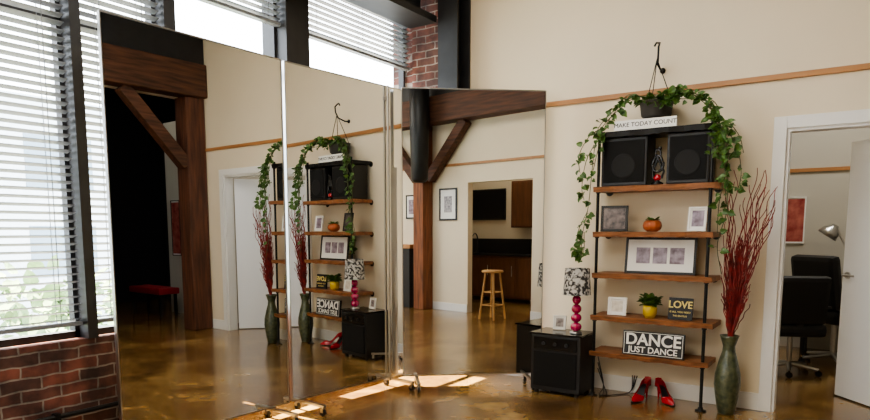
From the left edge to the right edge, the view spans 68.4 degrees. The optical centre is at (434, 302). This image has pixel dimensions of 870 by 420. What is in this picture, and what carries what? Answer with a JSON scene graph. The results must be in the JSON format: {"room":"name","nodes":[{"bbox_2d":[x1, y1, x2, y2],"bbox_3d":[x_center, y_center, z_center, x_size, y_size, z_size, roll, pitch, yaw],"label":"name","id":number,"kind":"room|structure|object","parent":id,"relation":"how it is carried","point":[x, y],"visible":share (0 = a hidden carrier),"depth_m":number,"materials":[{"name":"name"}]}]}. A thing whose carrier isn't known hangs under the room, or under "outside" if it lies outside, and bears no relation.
{"room":"dance studio","nodes":[
{"label":"dance studio","id":0,"kind":"room"},
{"bbox_2d":[0,310,289,419],"bbox_3d":[-2.899,0.681,2.809,0.250,0.720,9.620,4,8,34],"label":"wall","id":1,"kind":"structure","parent":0,"point":[39,380],"depth_m":3.67,"materials":[{"name":"brick"}]},
{"bbox_2d":[35,401,118,419],"bbox_3d":[-3.346,0.843,1.904,0.046,0.040,7.200,4,8,34],"label":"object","id":2,"kind":"object","parent":1,"relation":"attached to","point":[54,416],"visible":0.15,"depth_m":3.72,"materials":[{"name":"black metal"}]},
{"bbox_2d":[261,0,309,309],"bbox_3d":[-3.353,-1.042,1.929,0.270,2.900,7.980,4,8,34],"label":"wall","id":3,"kind":"structure","parent":0,"point":[292,37],"depth_m":4.94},
{"bbox_2d":[0,0,79,347],"bbox_3d":[-2.723,-1.145,2.855,0.060,2.900,2.030,4,8,34],"label":"window","id":4,"kind":"structure","parent":3,"relation":"in","point":[74,332],"depth_m":3.71,"materials":[{"name":"metal"}]},
{"bbox_2d":[0,0,82,334],"bbox_3d":[-2.665,-1.176,2.812,0.060,2.810,2.006,4,8,34],"label":"blind","id":5,"kind":"object","parent":4,"relation":"attached to","point":[35,8],"visible":1,"depth_m":3.52,"materials":[{"name":"grey plastic"}]},
{"bbox_2d":[59,0,175,338],"bbox_3d":[-1.941,-1.268,3.949,0.210,2.900,0.670,4,8,34],"label":"window","id":6,"kind":"structure","parent":3,"relation":"in","point":[110,328],"depth_m":3.70,"materials":[{"name":"metal"}]},
{"bbox_2d":[79,0,158,322],"bbox_3d":[-1.910,-1.299,3.912,0.060,2.810,0.506,4,8,34],"label":"blind","id":7,"kind":"object","parent":6,"relation":"attached to","point":[141,8],"visible":0.13,"depth_m":3.81,"materials":[{"name":"grey plastic"}]},
{"bbox_2d":[197,0,280,26],"bbox_3d":[-1.450,-2.418,4.464,0.060,0.710,0.916,4,8,34],"label":"blind","id":8,"kind":"object","parent":3,"relation":"attached to","point":[228,5],"visible":1,"depth_m":4.67,"materials":[{"name":"grey plastic"}]},
{"bbox_2d":[268,1,276,57],"bbox_3d":[-1.508,-1.344,4.624,0.060,2.900,0.940,4,8,34],"label":"window","id":9,"kind":"structure","parent":3,"relation":"in","point":[271,29],"depth_m":4.92,"materials":[{"name":"glass"}]},
{"bbox_2d":[308,0,409,70],"bbox_3d":[-0.656,-2.547,5.622,0.060,0.710,1.376,4,8,34],"label":"blind","id":10,"kind":"object","parent":3,"relation":"attached to","point":[313,35],"visible":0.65,"depth_m":5.61,"materials":[{"name":"grey plastic"}]},
{"bbox_2d":[346,0,436,28],"bbox_3d":[-2.681,-2.361,2.209,0.360,0.420,9.040,4,8,34],"label":"ceiling beam","id":11,"kind":"structure","parent":3,"relation":"attached to","point":[407,13],"depth_m":5.59,"materials":[{"name":"black metal"}]},
{"bbox_2d":[398,26,404,88],"bbox_3d":[-0.714,-1.474,5.782,0.060,2.900,1.400,4,8,34],"label":"window","id":12,"kind":"structure","parent":3,"relation":"in","point":[401,74],"depth_m":6.25,"materials":[{"name":"glass"}]},
{"bbox_2d":[393,0,437,88],"bbox_3d":[-0.107,-1.518,6.359,0.610,4.300,0.240,4,8,34],"label":"brick pier","id":13,"kind":"object","parent":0,"point":[423,40],"visible":0.02,"depth_m":6.12,"materials":[{"name":"red brick"}]},
{"bbox_2d":[230,346,869,419],"bbox_3d":[1.863,1.196,1.900,9.300,0.100,13.400,4,8,34],"label":"floor","id":14,"kind":"structure","parent":0,"point":[805,395],"depth_m":5.05,"materials":[{"name":"concrete"}]},
{"bbox_2d":[96,9,298,419],"bbox_3d":[-1.397,-0.370,4.044,0.350,2.533,1.245,5,8,36],"label":"mirror","id":15,"kind":"object","parent":14,"relation":"on","point":[193,125],"visible":1,"depth_m":3.98,"materials":[{"name":"silver mirror"}]},
{"bbox_2d":[282,60,414,415],"bbox_3d":[-0.625,-0.481,5.034,0.350,2.533,1.219,5,8,40],"label":"mirror","id":16,"kind":"object","parent":14,"relation":"on","point":[342,133],"visible":0.99,"depth_m":4.97,"materials":[{"name":"silver mirror"}]},
{"bbox_2d":[438,0,470,88],"bbox_3d":[0.178,-1.480,6.016,0.210,4.300,0.230,4,8,34],"label":"steel column","id":17,"kind":"structure","parent":14,"relation":"on","point":[454,16],"depth_m":5.86,"materials":[{"name":"black metal"}]},
{"bbox_2d":[401,87,545,392],"bbox_3d":[0.337,-0.526,5.441,1.228,2.533,0.350,-1,6,-6],"label":"mirror","id":18,"kind":"object","parent":14,"relation":"on","point":[473,160],"visible":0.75,"depth_m":5.48,"materials":[{"name":"silver mirror"}]},
{"bbox_2d":[530,327,592,397],"bbox_3d":[1.065,0.496,5.381,0.455,0.515,0.335,4,8,34],"label":"speaker","id":19,"kind":"object","parent":14,"relation":"on","point":[561,361],"visible":0.98,"depth_m":5.25,"materials":[{"name":"black wood"}]},
{"bbox_2d":[553,315,566,329],"bbox_3d":[1.061,0.165,5.440,0.110,0.121,0.036,3,7,26],"label":"card","id":20,"kind":"object","parent":19,"relation":"on","point":[559,321],"visible":1,"depth_m":5.44,"materials":[{"name":"white paper"}]},
{"bbox_2d":[563,268,590,333],"bbox_3d":[1.158,-0.016,5.233,0.230,0.534,0.230,4,8,34],"label":"table lamp","id":21,"kind":"object","parent":19,"relation":"on","point":[576,280],"visible":1,"depth_m":5.15,"materials":[{"name":"red"}]},
{"bbox_2d":[597,356,636,396],"bbox_3d":[1.521,0.612,5.304,0.328,0.300,0.196,1,6,8],"label":"power cable","id":22,"kind":"object","parent":14,"relation":"on","point":[600,372],"visible":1,"depth_m":5.35,"materials":[{"name":"black plastic"}]},
{"bbox_2d":[631,376,650,402],"bbox_3d":[1.650,0.696,5.136,0.271,0.173,0.091,-5,8,-40],"label":"shoe","id":23,"kind":"object","parent":14,"relation":"on","point":[639,395],"visible":1,"depth_m":5.16,"materials":[{"name":"red leather"}]},
{"bbox_2d":[587,121,726,412],"bbox_3d":[1.731,-0.288,5.037,0.952,2.150,0.326,4,8,34],"label":"shelf","id":24,"kind":"object","parent":14,"relation":"on","point":[702,362],"visible":0.84,"depth_m":4.89,"materials":[{"name":"brown wood"}]},
{"bbox_2d":[600,205,628,231],"bbox_3d":[1.432,-0.674,5.110,0.210,0.205,0.048,3,7,22],"label":"photo frame","id":25,"kind":"object","parent":24,"relation":"on","point":[613,218],"visible":1,"depth_m":5.11,"materials":[{"name":"black plastic"}]},
{"bbox_2d":[607,297,626,315],"bbox_3d":[1.475,0.026,5.179,0.150,0.146,0.039,4,7,30],"label":"frame","id":26,"kind":"object","parent":24,"relation":"on","point":[616,305],"visible":1,"depth_m":5.17,"materials":[{"name":"white"}]},
{"bbox_2d":[601,135,655,186],"bbox_3d":[1.534,-1.114,5.085,0.360,0.379,0.237,4,8,34],"label":"loudspeaker","id":27,"kind":"object","parent":24,"relation":"on","point":[626,161],"visible":0.88,"depth_m":4.98,"materials":[{"name":"black plastic"}]},
{"bbox_2d":[614,116,677,131],"bbox_3d":[1.593,-1.360,4.859,0.470,0.076,0.026,4,8,34],"label":"sign","id":28,"kind":"object","parent":24,"relation":"on","point":[647,123],"visible":1,"depth_m":4.84,"materials":[{"name":"white"}]},
{"bbox_2d":[636,293,662,317],"bbox_3d":[1.692,0.021,5.026,0.191,0.193,0.195,0,6,0],"label":"potted plant","id":29,"kind":"object","parent":24,"relation":"on","point":[650,302],"visible":1,"depth_m":4.99,"materials":[{"name":"green plant"}]},
{"bbox_2d":[643,217,661,231],"bbox_3d":[1.685,-0.612,4.962,0.140,0.117,0.144,4,8,34],"label":"pumpkin","id":30,"kind":"object","parent":24,"relation":"on","point":[650,225],"visible":1,"depth_m":4.92,"materials":[{"name":"orange plant"}]},
{"bbox_2d":[622,330,685,359],"bbox_3d":[1.700,0.323,4.990,0.470,0.191,0.044,4,8,34],"label":"sign","id":31,"kind":"object","parent":24,"relation":"on","point":[643,343],"visible":1,"depth_m":4.97,"materials":[{"name":"black"}]},
{"bbox_2d":[651,146,664,184],"bbox_3d":[1.699,-1.046,4.880,0.090,0.289,0.090,-2,7,-16],"label":"sculpture","id":32,"kind":"object","parent":24,"relation":"on","point":[657,177],"visible":0.97,"depth_m":4.87,"materials":[{"name":"black metal"}]},
{"bbox_2d":[570,42,750,273],"bbox_3d":[1.727,-1.117,4.886,1.311,1.743,0.440,4,8,34],"label":"hanging plant","id":33,"kind":"object","parent":24,"relation":"on","point":[661,105],"visible":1,"depth_m":4.73,"materials":[{"name":"green plant"}]},
{"bbox_2d":[624,237,697,274],"bbox_3d":[1.756,-0.369,4.996,0.540,0.285,0.049,4,8,34],"label":"photo frame","id":34,"kind":"object","parent":24,"relation":"on","point":[647,255],"visible":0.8,"depth_m":4.99,"materials":[{"name":"black plastic"}]},
{"bbox_2d":[668,297,693,320],"bbox_3d":[1.877,0.046,4.891,0.180,0.171,0.038,5,8,38],"label":"love sign","id":35,"kind":"object","parent":24,"relation":"on","point":[679,308],"visible":1,"depth_m":4.88,"materials":[{"name":"black"}]},
{"bbox_2d":[666,130,716,183],"bbox_3d":[1.929,-1.084,4.817,0.305,0.379,0.237,4,8,34],"label":"loudspeaker","id":36,"kind":"object","parent":24,"relation":"on","point":[687,162],"visible":0.91,"depth_m":4.72,"materials":[{"name":"black plastic"}]},
{"bbox_2d":[687,206,707,231],"bbox_3d":[1.967,-0.628,4.795,0.135,0.185,0.045,5,8,39],"label":"photo frame","id":37,"kind":"object","parent":24,"relation":"on","point":[697,216],"visible":0.99,"depth_m":4.79,"materials":[{"name":"white wood"}]},
{"bbox_2d":[655,377,674,406],"bbox_3d":[1.824,0.704,5.066,0.091,0.173,0.271,-2,7,-13],"label":"shoe","id":38,"kind":"object","parent":14,"relation":"on","point":[666,398],"visible":1,"depth_m":5.10,"materials":[{"name":"red leather"}]},
{"bbox_2d":[714,168,777,414],"bbox_3d":[2.230,-0.061,4.623,0.351,1.791,0.188,4,8,34],"label":"vase","id":39,"kind":"object","parent":14,"relation":"on","point":[727,377],"visible":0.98,"depth_m":4.64,"materials":[{"name":"green ceramic"}]},
{"bbox_2d":[799,337,806,353],"bbox_3d":[4.627,0.206,6.866,1.220,0.760,0.450,4,8,34],"label":"desk","id":40,"kind":"object","parent":14,"relation":"on","point":[803,340],"visible":0.18,"depth_m":7.05,"materials":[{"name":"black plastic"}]},
{"bbox_2d":[818,224,844,278],"bbox_3d":[4.336,-0.525,6.953,0.332,0.673,0.210,4,8,34],"label":"desk lamp","id":41,"kind":"object","parent":40,"relation":"on","point":[831,231],"visible":0.52,"depth_m":6.89,"materials":[{"name":"silver metal"}]},
{"bbox_2d":[778,276,831,377],"bbox_3d":[3.389,0.200,6.073,0.589,0.947,0.562,1,6,9],"label":"office chair","id":42,"kind":"object","parent":14,"relation":"on","point":[805,299],"visible":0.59,"depth_m":5.83,"materials":[{"name":"black leather"}]},
{"bbox_2d":[791,254,841,368],"bbox_3d":[4.002,0.075,6.429,0.663,1.116,0.694,-2,7,-16],"label":"office chair","id":43,"kind":"object","parent":14,"relation":"on","point":[801,265],"visible":0.38,"depth_m":6.22,"materials":[{"name":"black leather"}]},
{"bbox_2d":[470,0,869,411],"bbox_3d":[1.806,-1.381,5.134,4.660,4.300,0.120,4,8,34],"label":"wall","id":44,"kind":"structure","parent":0,"point":[566,49],"depth_m":5.08,"materials":[{"name":"beige paint"}]},
{"bbox_2d":[546,87,668,106],"bbox_3d":[1.402,-1.692,5.289,1.030,0.043,0.025,4,8,34],"label":"rail","id":45,"kind":"object","parent":44,"relation":"attached to","point":[642,93],"depth_m":5.30,"materials":[{"name":"brown wood"}]},
{"bbox_2d":[504,372,758,409],"bbox_3d":[1.987,0.714,5.162,3.990,0.130,0.016,4,8,34],"label":"baseboard","id":46,"kind":"structure","parent":44,"relation":"attached to","point":[746,400],"depth_m":5.17,"materials":[{"name":"white paint"}]},
{"bbox_2d":[685,63,869,89],"bbox_3d":[2.417,-1.615,4.600,1.173,0.043,0.025,4,8,34],"label":"rail","id":47,"kind":"object","parent":44,"relation":"attached to","point":[817,72],"depth_m":4.55,"materials":[{"name":"brown wood"}]},
{"bbox_2d":[758,109,869,411],"bbox_3d":[2.967,-0.232,4.466,1.160,2.165,0.160,4,8,34],"label":"door frame","id":48,"kind":"structure","parent":44,"relation":"attached to","point":[853,119],"depth_m":4.67,"materials":[{"name":"white paint"}]},
{"bbox_2d":[834,139,869,405],"bbox_3d":[3.393,-0.210,4.731,0.163,2.038,0.910,-1,7,-10],"label":"door","id":49,"kind":"structure","parent":48,"relation":"attached to","point":[852,379],"depth_m":5.03,"materials":[{"name":"white paint"}]},
{"bbox_2d":[779,128,869,350],"bbox_3d":[3.599,-1.467,5.904,2.850,4.300,3.180,4,8,34],"label":"wall","id":50,"kind":"structure","parent":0,"point":[826,192],"depth_m":7.23,"materials":[{"name":"beige paint"}]},
{"bbox_2d":[786,197,806,242],"bbox_3d":[4.131,-0.955,7.397,0.260,0.530,0.020,4,8,34],"label":"poster","id":51,"kind":"object","parent":50,"relation":"attached to","point":[796,213],"depth_m":7.37,"materials":[{"name":"red paper"}]},
{"bbox_3d":[2.191,-0.706,-0.883,2.280,4.300,6.350,4,8,34],"label":"wall","id":52,"kind":"structure","parent":0,"visible":0},
{"bbox_2d":[790,166,849,172],"bbox_3d":[4.454,-1.493,7.117,2.700,0.040,0.020,4,8,34],"label":"rail","id":53,"kind":"object","parent":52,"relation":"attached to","point":[843,167],"visible":0.44,"depth_m":7.19,"materials":[{"name":"brown wood"}]},
{"label":"outside","id":54,"kind":"structure","parent":0,"visible":0},
{"bbox_3d":[-20.882,2.528,26.799,55.800,0.100,100.000,4,8,34],"label":"ground","id":55,"kind":"structure","parent":54,"visible":0},
{"bbox_2d":[0,90,111,337],"bbox_3d":[-12.191,-2.156,26.398,10.020,9.300,60.000,4,8,34],"label":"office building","id":56,"kind":"structure","parent":55,"relation":"on","point":[3,149],"depth_m":18.42,"materials":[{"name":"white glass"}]},
{"bbox_2d":[0,254,113,338],"bbox_3d":[-5.480,1.865,9.081,3.494,5.169,3.524,4,8,34],"label":"street tree","id":57,"kind":"object","parent":55,"relation":"on","point":[17,305],"visible":0.12,"depth_m":8.63,"materials":[{"name":"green plant"}]},
{"bbox_2d":[97,302,113,316],"bbox_3d":[-4.396,1.489,12.370,3.655,5.182,3.661,4,8,34],"label":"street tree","id":58,"kind":"object","parent":55,"relation":"on","point":[99,305],"visible":0.02,"depth_m":11.62,"materials":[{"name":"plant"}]}
]}

